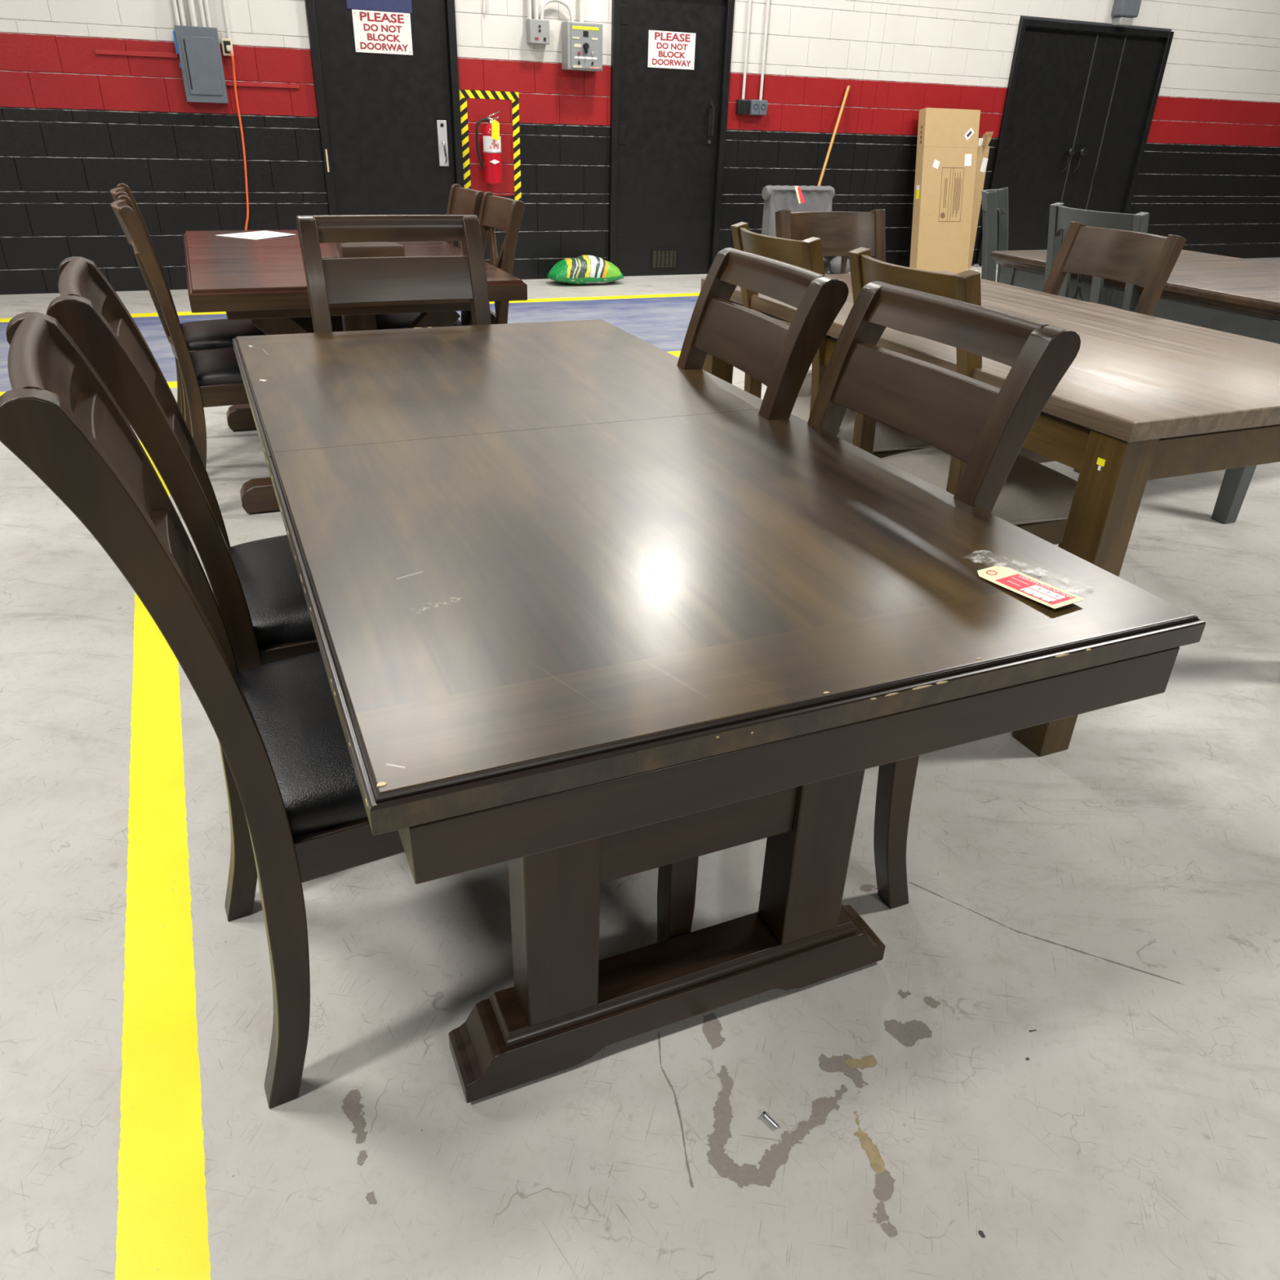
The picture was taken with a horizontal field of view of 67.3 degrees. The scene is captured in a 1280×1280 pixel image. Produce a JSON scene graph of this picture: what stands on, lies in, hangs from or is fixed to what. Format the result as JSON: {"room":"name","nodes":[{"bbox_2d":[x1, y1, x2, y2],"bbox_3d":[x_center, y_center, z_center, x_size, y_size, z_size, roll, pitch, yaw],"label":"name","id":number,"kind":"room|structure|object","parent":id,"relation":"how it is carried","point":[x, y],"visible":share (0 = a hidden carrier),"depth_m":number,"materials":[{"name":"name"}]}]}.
{"room":"store","nodes":[
{"label":"store","id":0,"kind":"room"},
{"bbox_2d":[0,257,1279,1279],"bbox_3d":[4.301,-0.034,2.906,22.000,0.001,15.328,-10,31,-21],"label":"floor","id":1,"kind":"structure","parent":0,"point":[1060,1059],"depth_m":1.48,"materials":[{"name":"paint"}]},
{"bbox_2d":[111,195,249,467],"bbox_3d":[-1.377,-0.958,3.242,0.536,0.956,0.434,-12,31,-23],"label":"dining chair","id":2,"kind":"object","parent":1,"relation":"on","point":[212,377],"visible":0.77,"depth_m":3.07,"materials":[{"name":"brown wood"}]},
{"bbox_2d":[46,256,319,672],"bbox_3d":[-0.617,-0.150,1.760,0.584,0.996,0.448,-12,31,-23],"label":"dining chair","id":3,"kind":"object","parent":1,"relation":"on","point":[256,587],"visible":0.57,"depth_m":1.53,"materials":[{"name":"brown wood"}]},
{"bbox_2d":[110,182,266,420],"bbox_3d":[-1.614,-1.198,3.667,0.536,0.956,0.434,-11,31,-22],"label":"dining chair","id":4,"kind":"object","parent":1,"relation":"on","point":[204,335],"visible":0.16,"depth_m":3.57,"materials":[{"name":"brown wood"}]},
{"bbox_2d":[0,311,404,1108],"bbox_3d":[-0.422,0.079,1.351,0.584,0.996,0.448,-13,32,-25],"label":"dining chair","id":5,"kind":"object","parent":1,"relation":"on","point":[298,815],"visible":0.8,"depth_m":1.18,"materials":[{"name":"brown wood"}]},
{"bbox_2d":[182,230,527,513],"bbox_3d":[-1.129,-1.105,3.664,0.990,0.814,1.560,-10,31,-21],"label":"dining table","id":6,"kind":"object","parent":1,"relation":"on","point":[263,282],"depth_m":3.14,"materials":[{"name":"brown wood"}]},
{"bbox_2d":[216,230,296,239],"bbox_3d":[-1.536,-1.637,3.885,0.219,0.004,0.252,16,32,25],"label":"paper sheet","id":7,"kind":"object","parent":6,"relation":"on","point":[255,235],"visible":1,"depth_m":3.87,"materials":[{"name":"white paper"}]},
{"bbox_2d":[296,214,491,333],"bbox_3d":[-0.527,-0.487,2.387,0.448,0.996,0.584,-10,31,-21],"label":"dining chair","id":8,"kind":"object","parent":1,"relation":"on","point":[331,281],"visible":0.31,"depth_m":2.37,"materials":[{"name":"brown wood"}]},
{"bbox_2d":[375,183,484,329],"bbox_3d":[-0.919,-1.369,4.029,0.536,0.956,0.434,-10,31,-21],"label":"dining chair","id":9,"kind":"object","parent":1,"relation":"on","point":[462,201],"visible":0.16,"depth_m":3.93,"materials":[{"name":"brown wood"}]},
{"bbox_2d":[383,191,524,329],"bbox_3d":[-0.731,-1.177,3.687,0.536,0.956,0.434,-10,31,-21],"label":"dining chair","id":10,"kind":"object","parent":1,"relation":"on","point":[504,214],"visible":0.3,"depth_m":3.57,"materials":[{"name":"brown wood"}]},
{"bbox_2d":[546,254,623,284],"bbox_3d":[-0.450,-3.060,7.945,0.630,0.213,0.330,-10,31,-21],"label":"throw pillow","id":11,"kind":"object","parent":1,"relation":"on","point":[582,269],"visible":1,"depth_m":7.83,"materials":[{"name":"green fabric"}]},
{"bbox_2d":[232,319,1205,1102],"bbox_3d":[-0.163,-0.025,1.807,0.909,0.761,1.820,-10,31,-21],"label":"dining table","id":12,"kind":"object","parent":1,"relation":"on","point":[584,615],"visible":1,"depth_m":1.17,"materials":[{"name":"brown wood"}]},
{"bbox_2d":[977,565,1084,608],"bbox_3d":[0.446,-0.063,1.110,0.052,0.005,0.118,-14,32,-27],"label":"price tag","id":13,"kind":"object","parent":12,"relation":"on","point":[1055,597],"visible":1,"depth_m":1.11,"materials":[{"name":"white paper"}]},
{"bbox_2d":[995,573,1075,604],"bbox_3d":[0.452,-0.059,1.102,0.040,0.004,0.080,-14,32,-27],"label":"print","id":14,"kind":"object","parent":13,"relation":"on","point":[1031,588],"depth_m":1.10,"materials":[{"name":"red paper"}]},
{"bbox_2d":[676,247,848,420],"bbox_3d":[-0.005,-0.237,1.960,0.584,0.996,0.448,-8,30,-18],"label":"dining chair","id":15,"kind":"object","parent":1,"relation":"on","point":[780,355],"visible":0.29,"depth_m":1.78,"materials":[{"name":"brown wood"}]},
{"bbox_2d":[761,1111,778,1128],"bbox_3d":[0.181,0.668,1.339,0.009,0.008,0.027,-21,36,-36],"label":"bolt","id":16,"kind":"object","parent":1,"relation":"on","point":[764,1114],"visible":1,"depth_m":1.34,"materials":[{"name":"metal"}]},
{"bbox_2d":[761,185,848,274],"bbox_3d":[1.409,-3.328,7.980,0.650,0.769,0.602,-10,31,-21],"label":"trash can","id":17,"kind":"object","parent":1,"relation":"on","point":[776,197],"visible":0.48,"depth_m":7.97,"materials":[{"name":"grey plastic"}]},
{"bbox_2d":[794,186,804,203],"bbox_3d":[1.308,-3.644,7.873,0.099,0.130,0.026,6,29,7],"label":"price tag","id":18,"kind":"object","parent":17,"relation":"hanging from","point":[800,197],"visible":1,"depth_m":7.87,"materials":[{"name":"red paper"}]},
{"bbox_2d":[822,256,831,273],"bbox_3d":[1.602,-3.466,8.847,0.308,0.193,0.213,-10,31,-21],"label":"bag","id":19,"kind":"object","parent":1,"relation":"on","point":[827,265],"visible":0.1,"depth_m":8.80,"materials":[{"name":"plastic"}]},
{"bbox_2d":[774,208,885,395],"bbox_3d":[0.758,-0.987,3.426,0.478,0.962,0.605,-10,31,-21],"label":"dining chair","id":20,"kind":"object","parent":1,"relation":"on","point":[840,233],"visible":0.23,"depth_m":3.46,"materials":[{"name":"brown wood"}]},
{"bbox_2d":[730,222,934,457],"bbox_3d":[0.586,-0.762,3.000,0.605,0.962,0.478,-10,31,-21],"label":"dining chair","id":21,"kind":"object","parent":1,"relation":"on","point":[807,254],"visible":0.24,"depth_m":2.83,"materials":[{"name":"brown wood"}]},
{"bbox_2d":[817,85,849,186],"bbox_3d":[1.587,-4.035,8.499,0.746,1.528,0.162,-23,37,-38],"label":"broom","id":22,"kind":"object","parent":1,"relation":"on","point":[847,86],"visible":0.44,"depth_m":8.47,"materials":[{"name":"brown wood"}]},
{"bbox_2d":[829,256,849,274],"bbox_3d":[1.856,-3.497,8.962,0.246,0.154,0.171,-10,31,-21],"label":"bundle","id":23,"kind":"object","parent":1,"relation":"on","point":[835,264],"visible":0.64,"depth_m":8.90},
{"bbox_2d":[656,280,1080,942],"bbox_3d":[0.225,-0.029,1.591,0.584,0.996,0.448,-10,31,-21],"label":"dining chair","id":24,"kind":"object","parent":1,"relation":"on","point":[984,426],"visible":0.41,"depth_m":1.47,"materials":[{"name":"brown wood"}]},
{"bbox_2d":[909,107,980,273],"bbox_3d":[2.842,-4.167,8.995,0.601,1.398,0.334,-9,30,-20],"label":"cardboard box","id":25,"kind":"object","parent":1,"relation":"on","point":[947,144],"visible":0.94,"depth_m":8.92,"materials":[{"name":"beige cardboard"}]},
{"bbox_2d":[920,125,922,143],"bbox_3d":[2.550,-4.583,8.723,0.001,0.145,0.025,-9,21,-20],"label":"print","id":26,"kind":"object","parent":25,"relation":"attached to","point":[921,136],"depth_m":8.72},
{"bbox_2d":[848,247,1077,547],"bbox_3d":[0.827,-0.485,2.505,0.605,0.962,0.478,-10,31,-21],"label":"dining chair","id":27,"kind":"object","parent":1,"relation":"on","point":[1035,498],"visible":0.18,"depth_m":2.40,"materials":[{"name":"brown wood"}]},
{"bbox_2d":[968,131,993,269],"bbox_3d":[3.143,-4.220,9.279,0.348,1.215,0.192,-10,31,-21],"label":"cardboard box","id":28,"kind":"object","parent":1,"relation":"on","point":[983,149],"visible":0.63,"depth_m":9.21,"materials":[{"name":"beige cardboard"}]},
{"bbox_2d":[700,271,1279,756],"bbox_3d":[1.010,-0.553,2.855,1.010,0.760,1.800,-10,31,-21],"label":"dining table","id":29,"kind":"object","parent":1,"relation":"on","point":[1142,398],"visible":0.41,"depth_m":2.00,"materials":[{"name":"brown wood"}]},
{"bbox_2d":[981,186,1008,282],"bbox_3d":[1.889,-1.659,4.717,0.595,0.979,0.463,14,31,22],"label":"dining chair","id":30,"kind":"object","parent":1,"relation":"on","point":[993,200],"visible":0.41,"depth_m":4.55,"materials":[{"name":"grey paint"}]},
{"bbox_2d":[1043,202,1149,472],"bbox_3d":[1.931,-1.249,3.966,0.595,0.979,0.463,-10,31,-21],"label":"dining chair","id":31,"kind":"object","parent":1,"relation":"on","point":[1060,217],"visible":0.27,"depth_m":3.69,"materials":[{"name":"grey paint"}]},
{"bbox_2d":[1018,221,1186,462],"bbox_3d":[1.313,-0.855,3.219,0.605,0.962,0.478,-10,31,-21],"label":"dining chair","id":32,"kind":"object","parent":1,"relation":"on","point":[1146,260],"visible":0.26,"depth_m":3.12,"materials":[{"name":"brown wood"}]},
{"bbox_2d":[990,249,1279,524],"bbox_3d":[2.293,-1.132,4.003,1.050,0.760,1.450,-10,31,-21],"label":"dining table","id":33,"kind":"object","parent":1,"relation":"on","point":[1240,296],"visible":0.39,"depth_m":3.49,"materials":[{"name":"brown wood"}]},
{"bbox_2d":[0,0,1279,294],"bbox_3d":[1.411,-5.521,7.847,22.000,4.750,0.005,-10,31,-21],"label":"wall","id":34,"kind":"structure","parent":0,"point":[77,123],"depth_m":7.75,"materials":[{"name":"brick"}]},
{"bbox_2d":[94,48,177,57],"bbox_3d":[-3.353,-3.909,6.414,0.500,0.028,0.016,-10,31,-21],"label":"channel","id":35,"kind":"object","parent":34,"relation":"attached to","point":[100,51],"visible":1,"depth_m":6.41,"materials":[{"name":"red metal"}]},
{"bbox_2d":[171,0,228,103],"bbox_3d":[-2.964,-4.509,6.208,0.278,1.822,0.108,-10,31,-21],"label":"breaker panel","id":36,"kind":"object","parent":34,"relation":"attached to","point":[197,48],"visible":1,"depth_m":6.47,"materials":[{"name":"grey metal"}]},
{"bbox_2d":[220,0,233,56],"bbox_3d":[-2.796,-4.688,6.230,0.072,1.550,0.047,-10,31,-21],"label":"wall outlet","id":37,"kind":"object","parent":34,"relation":"attached to","point":[224,42],"visible":0.94,"depth_m":6.54,"materials":[{"name":"beige plastic"}]},
{"bbox_2d":[222,40,230,53],"bbox_3d":[-2.812,-4.040,6.557,0.044,0.072,0.003,-10,31,-21],"label":"socket","id":38,"kind":"object","parent":37,"relation":"attached to","point":[224,42],"depth_m":6.55,"materials":[{"name":"plastic"}]},
{"bbox_2d":[226,44,248,230],"bbox_3d":[-2.778,-3.256,6.741,0.133,1.571,0.482,-11,31,-23],"label":"extension cord","id":39,"kind":"object","parent":37,"relation":"hanging from","point":[228,48],"visible":0.73,"depth_m":6.82,"materials":[{"name":"orange rubber"}]},
{"bbox_2d":[225,81,299,88],"bbox_3d":[-2.654,-3.898,6.760,0.495,0.022,0.016,-10,31,-21],"label":"channel","id":40,"kind":"object","parent":34,"relation":"attached to","point":[227,83],"visible":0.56,"depth_m":6.76,"materials":[{"name":"red metal"}]},
{"bbox_2d":[304,0,464,247],"bbox_3d":[-1.868,-3.823,7.224,1.043,2.160,0.136,-10,31,-21],"label":"door","id":41,"kind":"structure","parent":34,"relation":"in","point":[390,124],"depth_m":7.16,"materials":[{"name":"black paint"}]},
{"bbox_2d":[346,0,412,13],"bbox_3d":[-1.848,-4.557,6.805,0.456,0.180,0.004,-10,31,-21],"label":"sign","id":42,"kind":"object","parent":41,"relation":"attached to","point":[394,6],"visible":1,"depth_m":6.84,"materials":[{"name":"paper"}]},
{"bbox_2d":[351,9,413,55],"bbox_3d":[-1.847,-4.363,6.912,0.408,0.257,0.006,-10,31,-21],"label":"warning sign","id":43,"kind":"object","parent":41,"relation":"attached to","point":[375,32],"visible":1,"depth_m":6.91,"materials":[{"name":"white paper"}]},
{"bbox_2d":[485,0,487,13],"bbox_3d":[-1.129,-4.682,7.050,0.012,0.163,0.030,-10,31,-21],"label":"wall hook","id":44,"kind":"object","parent":34,"relation":"attached to","point":[486,0],"visible":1,"depth_m":7.06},
{"bbox_2d":[475,111,502,183],"bbox_3d":[-1.149,-3.800,7.424,0.163,0.503,0.194,14,31,21],"label":"fire extinguisher","id":45,"kind":"object","parent":34,"relation":"attached to","point":[491,144],"visible":1,"depth_m":7.41,"materials":[{"name":"red metal"}]},
{"bbox_2d":[459,89,521,200],"bbox_3d":[-1.163,-3.828,7.535,0.464,0.821,0.002,-10,31,-21],"label":"tape","id":46,"kind":"object","parent":34,"relation":"attached to","point":[464,94],"visible":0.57,"depth_m":7.46,"materials":[{"name":"yellow plastic"}]},
{"bbox_2d":[526,0,573,44],"bbox_3d":[-0.649,-5.223,6.946,0.366,1.578,0.097,-10,31,-21],"label":"switch box","id":47,"kind":"object","parent":34,"relation":"attached to","point":[537,30],"visible":0.98,"depth_m":7.21,"materials":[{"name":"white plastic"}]},
{"bbox_2d":[561,0,602,71],"bbox_3d":[-0.416,-5.139,7.057,0.286,1.656,0.176,-10,31,-21],"label":"control box","id":48,"kind":"object","parent":34,"relation":"attached to","point":[581,41],"visible":1,"depth_m":7.33,"materials":[{"name":"grey metal"}]},
{"bbox_2d":[608,0,734,275],"bbox_3d":[0.232,-4.189,8.033,1.043,2.160,0.153,-10,31,-21],"label":"door","id":49,"kind":"structure","parent":34,"relation":"in","point":[668,128],"depth_m":8.03,"materials":[{"name":"black paint"}]},
{"bbox_2d":[651,247,678,269],"bbox_3d":[0.218,-3.364,8.481,0.250,0.182,0.008,-10,31,-21],"label":"vent","id":50,"kind":"object","parent":49,"relation":"attached to","point":[662,258],"depth_m":8.48,"materials":[{"name":"black metal"}]},
{"bbox_2d":[647,30,695,70],"bbox_3d":[0.256,-4.737,7.728,0.412,0.253,0.006,-10,31,-21],"label":"warning sign","id":51,"kind":"object","parent":49,"relation":"attached to","point":[666,49],"visible":1,"depth_m":7.73,"materials":[{"name":"white paper"}]},
{"bbox_2d":[735,99,750,114],"bbox_3d":[0.867,-4.499,8.120,0.110,0.110,0.050,-10,31,-21],"label":"outlet box","id":52,"kind":"object","parent":34,"relation":"attached to","point":[742,107],"visible":1,"depth_m":8.10,"materials":[{"name":"black plastic"}]},
{"bbox_2d":[742,0,751,99],"bbox_3d":[0.919,-6.027,7.294,0.024,3.364,0.024,-10,31,-21],"label":"conduit pipe","id":53,"kind":"object","parent":34,"relation":"attached to","point":[749,1],"visible":1,"depth_m":7.92,"materials":[{"name":"white metal"}]},
{"bbox_2d":[747,99,767,115],"bbox_3d":[1.000,-4.518,8.163,0.150,0.112,0.069,-10,31,-21],"label":"outlet box","id":54,"kind":"object","parent":34,"relation":"attached to","point":[757,107],"visible":1,"depth_m":8.14,"materials":[{"name":"grey metal"}]},
{"bbox_2d":[759,0,769,100],"bbox_3d":[1.074,-6.054,7.354,0.024,3.364,0.024,-10,31,-21],"label":"conduit pipe","id":55,"kind":"object","parent":34,"relation":"attached to","point":[768,1],"visible":1,"depth_m":7.97,"materials":[{"name":"white metal"}]},
{"bbox_2d":[974,17,1173,266],"bbox_3d":[4.304,-4.891,9.626,1.910,2.124,0.152,-10,31,-21],"label":"door","id":56,"kind":"structure","parent":34,"relation":"in","point":[1081,100],"depth_m":9.50,"materials":[{"name":"black paint"}]},
{"bbox_2d":[1111,0,1142,26],"bbox_3d":[4.587,-5.979,9.062,0.240,0.330,0.120,-10,31,-21],"label":"electrical box","id":57,"kind":"object","parent":34,"relation":"attached to","point":[1123,12],"depth_m":9.05,"materials":[{"name":"grey metal"}]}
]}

